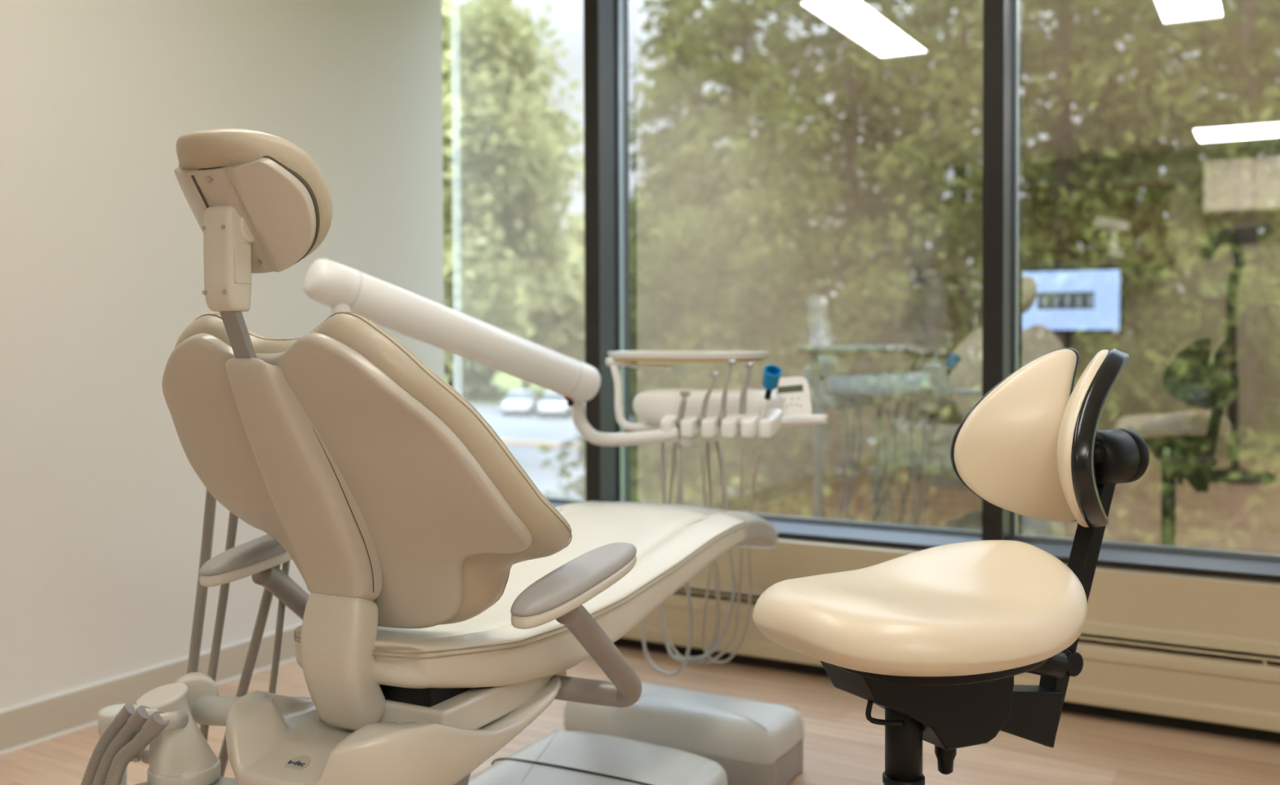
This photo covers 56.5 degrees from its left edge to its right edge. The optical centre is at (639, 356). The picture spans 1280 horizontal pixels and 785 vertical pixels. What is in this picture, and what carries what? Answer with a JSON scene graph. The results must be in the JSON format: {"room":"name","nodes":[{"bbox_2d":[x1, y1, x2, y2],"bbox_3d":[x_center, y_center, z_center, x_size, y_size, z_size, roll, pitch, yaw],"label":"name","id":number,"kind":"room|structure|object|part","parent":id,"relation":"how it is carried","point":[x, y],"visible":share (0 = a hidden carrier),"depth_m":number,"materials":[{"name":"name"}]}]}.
{"room":"dental clinic","nodes":[
{"label":"dental clinic","id":0,"kind":"room"},
{"bbox_2d":[0,0,444,710],"bbox_3d":[-2.743,-0.247,1.294,0.150,2.620,7.735,0,1,30],"label":"wall","id":1,"kind":"structure","parent":0,"point":[102,500],"depth_m":3.42,"materials":[{"name":"white paint"}]},
{"bbox_2d":[0,623,302,755],"bbox_3d":[-2.690,1.009,1.237,0.016,0.110,7.440,0,1,30],"label":"baseboard","id":2,"kind":"structure","parent":1,"relation":"attached to","point":[33,722],"depth_m":3.33,"materials":[{"name":"paint"}]},
{"bbox_2d":[550,502,1279,582],"bbox_3d":[1.972,0.834,3.113,6.550,0.548,0.232,0,1,30],"label":"window sill","id":3,"kind":"structure","parent":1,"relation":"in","point":[778,537],"depth_m":3.43,"materials":[{"name":"white paint"}]},
{"bbox_2d":[545,0,630,503],"bbox_3d":[-0.421,-0.529,4.438,0.760,2.204,0.210,0,1,30],"label":"window frame","id":4,"kind":"structure","parent":3,"relation":"attached to","point":[553,500],"depth_m":4.20,"materials":[{"name":"metal"}]},
{"bbox_2d":[616,0,1019,540],"bbox_3d":[0.510,-0.522,3.907,1.384,2.204,0.210,0,1,30],"label":"window","id":5,"kind":"structure","parent":3,"relation":"attached to","point":[620,99],"depth_m":3.50,"materials":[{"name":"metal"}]},
{"bbox_2d":[1012,0,1279,561],"bbox_3d":[1.702,-0.527,3.263,1.325,2.174,0.030,0,1,30],"label":"window","id":6,"kind":"structure","parent":3,"relation":"attached to","point":[1235,554],"depth_m":3.57,"materials":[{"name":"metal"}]},
{"bbox_2d":[0,645,1279,784],"bbox_3d":[0.037,1.146,-0.271,6.450,0.120,7.720,0,1,30],"label":"floor","id":7,"kind":"structure","parent":0,"point":[841,747],"depth_m":3.09,"materials":[{"name":"brown wood"}]},
{"bbox_2d":[161,128,777,784],"bbox_3d":[-0.199,0.353,2.333,0.714,1.350,1.682,0,1,28],"label":"dental chair","id":8,"kind":"object","parent":7,"relation":"on","point":[450,603],"visible":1,"depth_m":1.79,"materials":[{"name":"beige leather"}]},
{"bbox_2d":[80,488,289,784],"bbox_3d":[-0.743,0.583,2.044,0.660,0.851,0.443,0,1,30],"label":"console","id":9,"kind":"object","parent":8,"relation":"attached to","point":[169,740],"visible":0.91,"depth_m":1.99,"materials":[{"name":"beige plastic"}]},
{"bbox_2d":[97,703,137,738],"bbox_3d":[-0.975,0.695,2.232,0.072,0.072,0.072,0,1,30],"label":"canister","id":10,"kind":"object","parent":9,"relation":"on","point":[106,716],"depth_m":2.20,"materials":[{"name":"grey plastic"}]},
{"bbox_3d":[-0.975,0.871,2.236,0.024,0.270,0.024,0,1,30],"label":"canister stem","id":11,"kind":"part","parent":9,"relation":"part of","materials":[{"name":"grey plastic"}]},
{"bbox_3d":[-0.677,0.733,1.887,0.389,0.048,0.230,0,1,30],"label":"support plate","id":12,"kind":"part","parent":9,"relation":"part of","materials":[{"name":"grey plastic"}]},
{"bbox_3d":[-0.694,0.602,2.023,0.142,0.065,0.049,0,1,30],"label":"arm","id":13,"kind":"part","parent":9,"relation":"part of","materials":[{"name":"grey plastic"}]},
{"bbox_3d":[-0.544,-0.127,1.631,0.003,0.054,0.028,0,1,28],"label":"release panel","id":14,"kind":"part","parent":8,"relation":"part of","materials":[{"name":"beige plastic"}]},
{"bbox_3d":[-0.555,-0.192,1.645,0.218,0.152,0.107,0,1,28],"label":"headrest plate","id":15,"kind":"part","parent":8,"relation":"part of","materials":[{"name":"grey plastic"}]},
{"bbox_3d":[-0.654,0.353,2.146,0.080,0.062,0.336,0,1,28],"label":"armrest","id":16,"kind":"part","parent":8,"relation":"part of","materials":[{"name":"beige plastic"}]},
{"bbox_3d":[-0.541,-0.176,1.639,0.012,0.040,0.030,0,1,28],"label":"release lever","id":17,"kind":"part","parent":8,"relation":"part of","materials":[{"name":"beige plastic"}]},
{"bbox_2d":[176,128,332,258],"bbox_3d":[-0.554,-0.215,1.648,0.226,0.183,0.162,0,1,28],"label":"cushion","id":18,"kind":"object","parent":8,"relation":"on","point":[251,194],"depth_m":1.61,"materials":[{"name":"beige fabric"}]},
{"bbox_2d":[173,312,570,624],"bbox_3d":[-0.455,0.183,1.846,0.638,0.500,0.355,0,1,28],"label":"cushion","id":19,"kind":"object","parent":8,"relation":"on","point":[393,500],"depth_m":1.74,"materials":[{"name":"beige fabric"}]},
{"bbox_3d":[-0.342,0.523,2.022,0.220,0.037,0.330,0,1,28],"label":"seat frame","id":20,"kind":"part","parent":8,"relation":"part of","materials":[{"name":"black plastic"}]},
{"bbox_3d":[-0.404,0.776,1.951,0.140,0.329,0.351,0,1,28],"label":"lift arm","id":21,"kind":"part","parent":8,"relation":"part of"},
{"bbox_2d":[295,502,776,688],"bbox_3d":[-0.135,0.446,2.458,0.496,0.189,1.386,0,1,28],"label":"seat cushion","id":22,"kind":"object","parent":8,"relation":"on","point":[463,636],"depth_m":2.03,"materials":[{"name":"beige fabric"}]},
{"bbox_3d":[-0.096,0.357,1.853,0.080,0.062,0.336,0,1,28],"label":"armrest","id":23,"kind":"part","parent":8,"relation":"part of","materials":[{"name":"beige plastic"}]},
{"bbox_3d":[-0.283,0.959,2.181,0.488,0.146,1.283,0,1,28],"label":"plate","id":24,"kind":"part","parent":8,"relation":"part of","materials":[{"name":"grey plastic"}]},
{"bbox_2d":[303,258,828,448],"bbox_3d":[-0.202,0.388,3.123,1.317,1.256,0.499,-1,1,-15],"label":"unit","id":25,"kind":"object","parent":7,"relation":"on","point":[340,287],"visible":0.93,"depth_m":3.11,"materials":[{"name":"white plastic"}]},
{"bbox_3d":[-0.704,0.424,2.837,0.048,1.158,0.048,0,1,30],"label":"post","id":26,"kind":"part","parent":25,"relation":"part of","materials":[{"name":"white plastic"}]},
{"bbox_3d":[-0.451,-0.054,3.032,0.821,0.367,0.104,-1,2,-37],"label":"balance arm","id":27,"kind":"part","parent":25,"relation":"part of","materials":[{"name":"white plastic"}]},
{"bbox_2d":[605,357,671,431],"bbox_3d":[-0.003,0.106,3.345,0.203,0.210,0.026,0,1,30],"label":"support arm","id":28,"kind":"object","parent":25,"relation":"on","point":[614,366],"depth_m":3.35,"materials":[{"name":"white plastic"}]},
{"bbox_2d":[641,391,693,675],"bbox_3d":[0.087,0.485,3.266,0.064,0.790,0.224,-1,1,-32],"label":"dental handpiece","id":29,"kind":"object","parent":25,"relation":"attached to","point":[684,395],"visible":0.77,"depth_m":3.23,"materials":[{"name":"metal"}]},
{"bbox_2d":[607,351,768,362],"bbox_3d":[0.131,-0.001,3.346,0.467,0.027,0.232,0,1,30],"label":"tray","id":30,"kind":"object","parent":25,"relation":"attached to","point":[631,356],"visible":0.98,"depth_m":3.24,"materials":[{"name":"white plastic"}]},
{"bbox_2d":[663,371,719,664],"bbox_3d":[0.149,0.439,3.235,0.062,0.806,0.264,-1,1,-33],"label":"dental handpiece","id":31,"kind":"object","parent":25,"relation":"attached to","point":[713,375],"visible":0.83,"depth_m":3.19,"materials":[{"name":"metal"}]},
{"bbox_2d":[658,360,735,662],"bbox_3d":[0.165,0.423,3.224,0.061,0.837,0.311,-1,2,-38],"label":"dental handpiece","id":32,"kind":"object","parent":25,"relation":"in","point":[722,414],"visible":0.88,"depth_m":3.16,"materials":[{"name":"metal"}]},
{"bbox_2d":[702,362,753,664],"bbox_3d":[0.229,0.424,3.169,0.043,0.825,0.243,-1,1,-30],"label":"dental handpiece","id":33,"kind":"object","parent":25,"relation":"attached to","point":[742,414],"visible":0.82,"depth_m":3.14,"materials":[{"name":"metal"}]},
{"bbox_2d":[702,364,782,664],"bbox_3d":[0.270,0.425,3.139,0.054,0.813,0.300,-1,1,-33],"label":"suction handpiece","id":34,"kind":"object","parent":25,"relation":"attached to","point":[772,374],"visible":0.9,"depth_m":3.12,"materials":[{"name":"white plastic"}]},
{"bbox_2d":[761,364,782,390],"bbox_3d":[0.335,0.053,3.032,0.047,0.065,0.062,0,1,-10],"label":"nozzle","id":35,"kind":"object","parent":34,"relation":"on","point":[772,374],"depth_m":3.03,"materials":[{"name":"plastic"}]},
{"bbox_3d":[0.403,0.165,3.091,0.174,0.037,0.026,0,1,30],"label":"grab handle","id":36,"kind":"part","parent":25,"relation":"part of","materials":[{"name":"white plastic"}]},
{"bbox_2d":[563,682,804,784],"bbox_3d":[0.106,0.933,2.974,0.578,0.166,0.252,0,1,28],"label":"chair base","id":37,"kind":"object","parent":7,"relation":"on","point":[755,743],"visible":0.73,"depth_m":2.86,"materials":[{"name":"grey plastic"}]},
{"bbox_2d":[613,537,1279,743],"bbox_3d":[1.890,0.805,2.968,6.210,0.412,0.116,0,1,30],"label":"baseboard heater","id":38,"kind":"object","parent":7,"relation":"on","point":[1188,652],"visible":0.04,"depth_m":3.24,"materials":[{"name":"metal"}]},
{"bbox_3d":[1.878,0.783,2.947,6.210,0.007,0.052,0,1,30],"label":"slot rail","id":39,"kind":"part","parent":38,"relation":"part of","materials":[{"name":"metal"}]},
{"bbox_3d":[1.891,0.685,2.969,6.210,0.171,0.106,0,1,30],"label":"panel","id":40,"kind":"part","parent":38,"relation":"part of","materials":[{"name":"metal"}]},
{"bbox_2d":[752,347,1149,784],"bbox_3d":[0.500,0.516,1.812,0.802,1.048,0.550,-1,1,-30],"label":"stool","id":41,"kind":"object","parent":7,"relation":"on","point":[936,638],"visible":1,"depth_m":1.78,"materials":[{"name":"beige leather"}]},
{"bbox_3d":[0.353,0.512,1.710,0.074,0.050,0.018,-1,1,-30],"label":"lever","id":42,"kind":"part","parent":41,"relation":"part of","materials":[{"name":"black plastic"}]},
{"bbox_3d":[0.393,0.562,1.774,0.055,0.160,0.055,-1,1,-30],"label":"post","id":43,"kind":"part","parent":41,"relation":"part of","materials":[{"name":"black plastic"}]},
{"bbox_3d":[0.393,0.782,1.779,0.062,0.319,0.062,-1,1,-30],"label":"gas post","id":44,"kind":"part","parent":41,"relation":"part of","materials":[{"name":"black plastic"}]},
{"bbox_3d":[0.418,0.358,1.785,0.485,0.129,0.432,-1,1,-30],"label":"seat","id":45,"kind":"part","parent":41,"relation":"part of","materials":[{"name":"beige leather"}]},
{"bbox_3d":[0.459,0.586,1.790,0.032,0.080,0.032,-1,1,-30],"label":"tension knob","id":46,"kind":"part","parent":41,"relation":"part of","materials":[{"name":"black plastic"}]},
{"bbox_3d":[0.577,0.465,1.859,0.203,0.094,0.051,-1,1,-21],"label":"adjuster arm","id":47,"kind":"part","parent":41,"relation":"part of","materials":[{"name":"black plastic"}]},
{"label":"outside","id":48,"kind":"structure","parent":0,"visible":0},
{"bbox_2d":[471,403,1122,511],"bbox_3d":[-34.448,3.742,69.297,111.500,0.030,50.000,0,1,30],"label":"parking lot","id":49,"kind":"structure","parent":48,"point":[516,425],"depth_m":56.94,"materials":[{"name":"grey asphalt"}]},
{"bbox_2d":[444,265,495,380],"bbox_3d":[-11.585,-3.998,48.749,12.162,16.231,11.953,0,1,30],"label":"deciduous tree","id":50,"kind":"object","parent":49,"relation":"on","point":[467,308],"visible":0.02,"depth_m":48.37,"materials":[{"name":"green plant"}]},
{"bbox_2d":[441,0,584,396],"bbox_3d":[-7.218,-4.715,41.279,10.520,17.942,10.211,0,1,12],"label":"deciduous tree","id":51,"kind":"object","parent":49,"relation":"on","point":[492,64],"visible":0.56,"depth_m":39.19,"materials":[{"name":"green plant"}]},
{"bbox_2d":[500,389,537,415],"bbox_3d":[-7.424,2.818,73.666,1.820,1.440,4.470,0,1,1],"label":"parked car","id":52,"kind":"object","parent":49,"relation":"on","point":[515,399],"visible":0.99,"depth_m":72.49,"materials":[{"name":"white paint"}]},
{"bbox_2d":[502,440,581,448],"bbox_3d":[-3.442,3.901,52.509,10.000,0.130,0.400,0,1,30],"label":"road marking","id":53,"kind":"object","parent":49,"relation":"on","point":[509,442],"visible":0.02,"depth_m":53.06,"materials":[{"name":"paint"}]},
{"bbox_2d":[536,391,571,417],"bbox_3d":[-5.083,2.847,71.860,1.820,1.440,4.470,0,1,1],"label":"parked car","id":54,"kind":"object","parent":49,"relation":"on","point":[551,402],"visible":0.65,"depth_m":70.24,"materials":[{"name":"white paint"}]},
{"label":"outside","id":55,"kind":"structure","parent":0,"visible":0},
{"bbox_2d":[444,351,1279,526],"bbox_3d":[27.693,1.899,159.428,410.000,0.500,295.800,0,1,30],"label":"lawn","id":56,"kind":"structure","parent":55,"point":[508,383],"depth_m":104.21,"materials":[{"name":"green plant"}]},
{"bbox_2d":[444,354,502,391],"bbox_3d":[-15.306,-2.787,96.383,22.109,11.860,23.883,0,1,30],"label":"deciduous tree","id":57,"kind":"object","parent":56,"relation":"on","point":[470,374],"visible":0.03,"depth_m":92.98,"materials":[{"name":"green plant"}]},
{"bbox_2d":[463,377,500,394],"bbox_3d":[-13.683,2.309,99.093,1.820,1.440,4.470,-1,2,-45],"label":"parked car","id":58,"kind":"object","parent":56,"relation":"on","point":[492,388],"visible":0.4,"depth_m":97.90,"materials":[{"name":"white paint"}]},
{"bbox_2d":[449,245,585,389],"bbox_3d":[-8.757,-2.828,92.125,22.914,12.071,22.313,0,1,30],"label":"deciduous tree","id":59,"kind":"object","parent":56,"relation":"on","point":[539,334],"visible":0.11,"depth_m":83.13,"materials":[{"name":"green plant"}]},
{"bbox_2d":[486,211,644,362],"bbox_3d":[-1.924,-3.795,87.726,21.614,14.132,20.069,0,1,30],"label":"deciduous tree","id":60,"kind":"object","parent":56,"relation":"on","point":[571,320],"visible":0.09,"depth_m":82.36,"materials":[{"name":"green plant"}]},
{"bbox_2d":[551,0,785,502],"bbox_3d":[1.260,-2.603,30.869,6.929,14.723,7.253,0,1,30],"label":"tree","id":61,"kind":"object","parent":56,"relation":"on","point":[687,11],"visible":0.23,"depth_m":30.51,"materials":[{"name":"green plant"}]},
{"bbox_2d":[539,435,801,515],"bbox_3d":[0.197,2.802,16.970,5.098,4.044,4.459,-1,1,-19],"label":"shrub","id":62,"kind":"object","parent":56,"relation":"on","point":[635,476],"visible":0.02,"depth_m":17.23,"materials":[{"name":"green plant"}]},
{"bbox_2d":[562,176,838,387],"bbox_3d":[2.836,-4.559,79.618,19.202,15.961,19.602,0,1,30],"label":"deciduous tree","id":63,"kind":"object","parent":56,"relation":"on","point":[575,292],"visible":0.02,"depth_m":75.85,"materials":[{"name":"green plant"}]},
{"bbox_2d":[537,0,915,523],"bbox_3d":[1.896,-2.651,23.913,8.426,15.332,8.402,-1,2,-43],"label":"tree","id":64,"kind":"object","parent":56,"relation":"on","point":[730,17],"visible":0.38,"depth_m":23.36,"materials":[{"name":"green plant"}]},
{"bbox_2d":[576,425,880,519],"bbox_3d":[1.338,2.858,20.017,6.713,3.752,6.965,-1,1,-23],"label":"shrub","id":65,"kind":"object","parent":56,"relation":"on","point":[690,456],"visible":0.02,"depth_m":20.15,"materials":[{"name":"green plant"}]},
{"bbox_2d":[660,454,982,530],"bbox_3d":[2.550,3.048,15.852,6.271,3.538,6.688,0,1,30],"label":"shrub","id":66,"kind":"object","parent":56,"relation":"on","point":[775,505],"visible":0.02,"depth_m":16.25,"materials":[{"name":"green plant"}]},
{"bbox_2d":[634,0,1116,537],"bbox_3d":[3.373,-2.410,18.859,8.086,14.696,8.493,0,1,-9],"label":"tree","id":67,"kind":"object","parent":56,"relation":"on","point":[857,56],"visible":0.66,"depth_m":18.02,"materials":[{"name":"green plant"}]},
{"bbox_2d":[743,426,1112,533],"bbox_3d":[4.449,2.685,19.259,7.381,4.138,8.205,-1,1,-24],"label":"shrub","id":68,"kind":"object","parent":56,"relation":"on","point":[925,522],"visible":0.05,"depth_m":18.03,"materials":[{"name":"green plant"}]},
{"bbox_2d":[742,0,1204,535],"bbox_3d":[5.925,-3.483,22.256,8.855,16.559,8.103,-1,1,-25],"label":"tree","id":69,"kind":"object","parent":56,"relation":"on","point":[1040,127],"visible":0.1,"depth_m":21.44,"materials":[{"name":"green plant"}]},
{"bbox_2d":[809,0,1279,551],"bbox_3d":[5.957,-2.318,15.761,7.403,14.485,7.369,-1,1,-16],"label":"tree","id":70,"kind":"object","parent":56,"relation":"on","point":[1063,331],"visible":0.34,"depth_m":15.68,"materials":[{"name":"green plant"}]},
{"bbox_2d":[914,0,1279,544],"bbox_3d":[9.868,-3.735,23.110,8.879,17.230,8.889,0,1,30],"label":"tree","id":71,"kind":"object","parent":56,"relation":"on","point":[1191,69],"visible":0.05,"depth_m":22.44,"materials":[{"name":"green plant"}]},
{"bbox_2d":[958,471,1271,553],"bbox_3d":[5.808,3.082,13.991,5.524,3.522,6.048,-1,1,-20],"label":"shrub","id":72,"kind":"object","parent":56,"relation":"on","point":[1255,523],"visible":0.02,"depth_m":13.77,"materials":[{"name":"green plant"}]},
{"bbox_2d":[955,0,1279,555],"bbox_3d":[7.451,-2.515,14.232,7.231,15.145,6.407,0,1,12],"label":"tree","id":73,"kind":"object","parent":56,"relation":"on","point":[1248,280],"visible":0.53,"depth_m":14.13,"materials":[{"name":"green plant"}]},
{"bbox_2d":[974,434,1279,554],"bbox_3d":[7.907,2.881,16.079,7.639,3.809,8.245,0,1,30],"label":"shrub","id":74,"kind":"object","parent":56,"relation":"on","point":[1266,519],"visible":0.05,"depth_m":15.86,"materials":[{"name":"green plant"}]},
{"bbox_2d":[1074,0,1279,538],"bbox_3d":[10.504,-3.081,17.886,8.982,16.089,7.929,0,1,8],"label":"tree","id":75,"kind":"object","parent":56,"relation":"on","point":[1268,386],"visible":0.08,"depth_m":18.64,"materials":[{"name":"green plant"}]}
]}

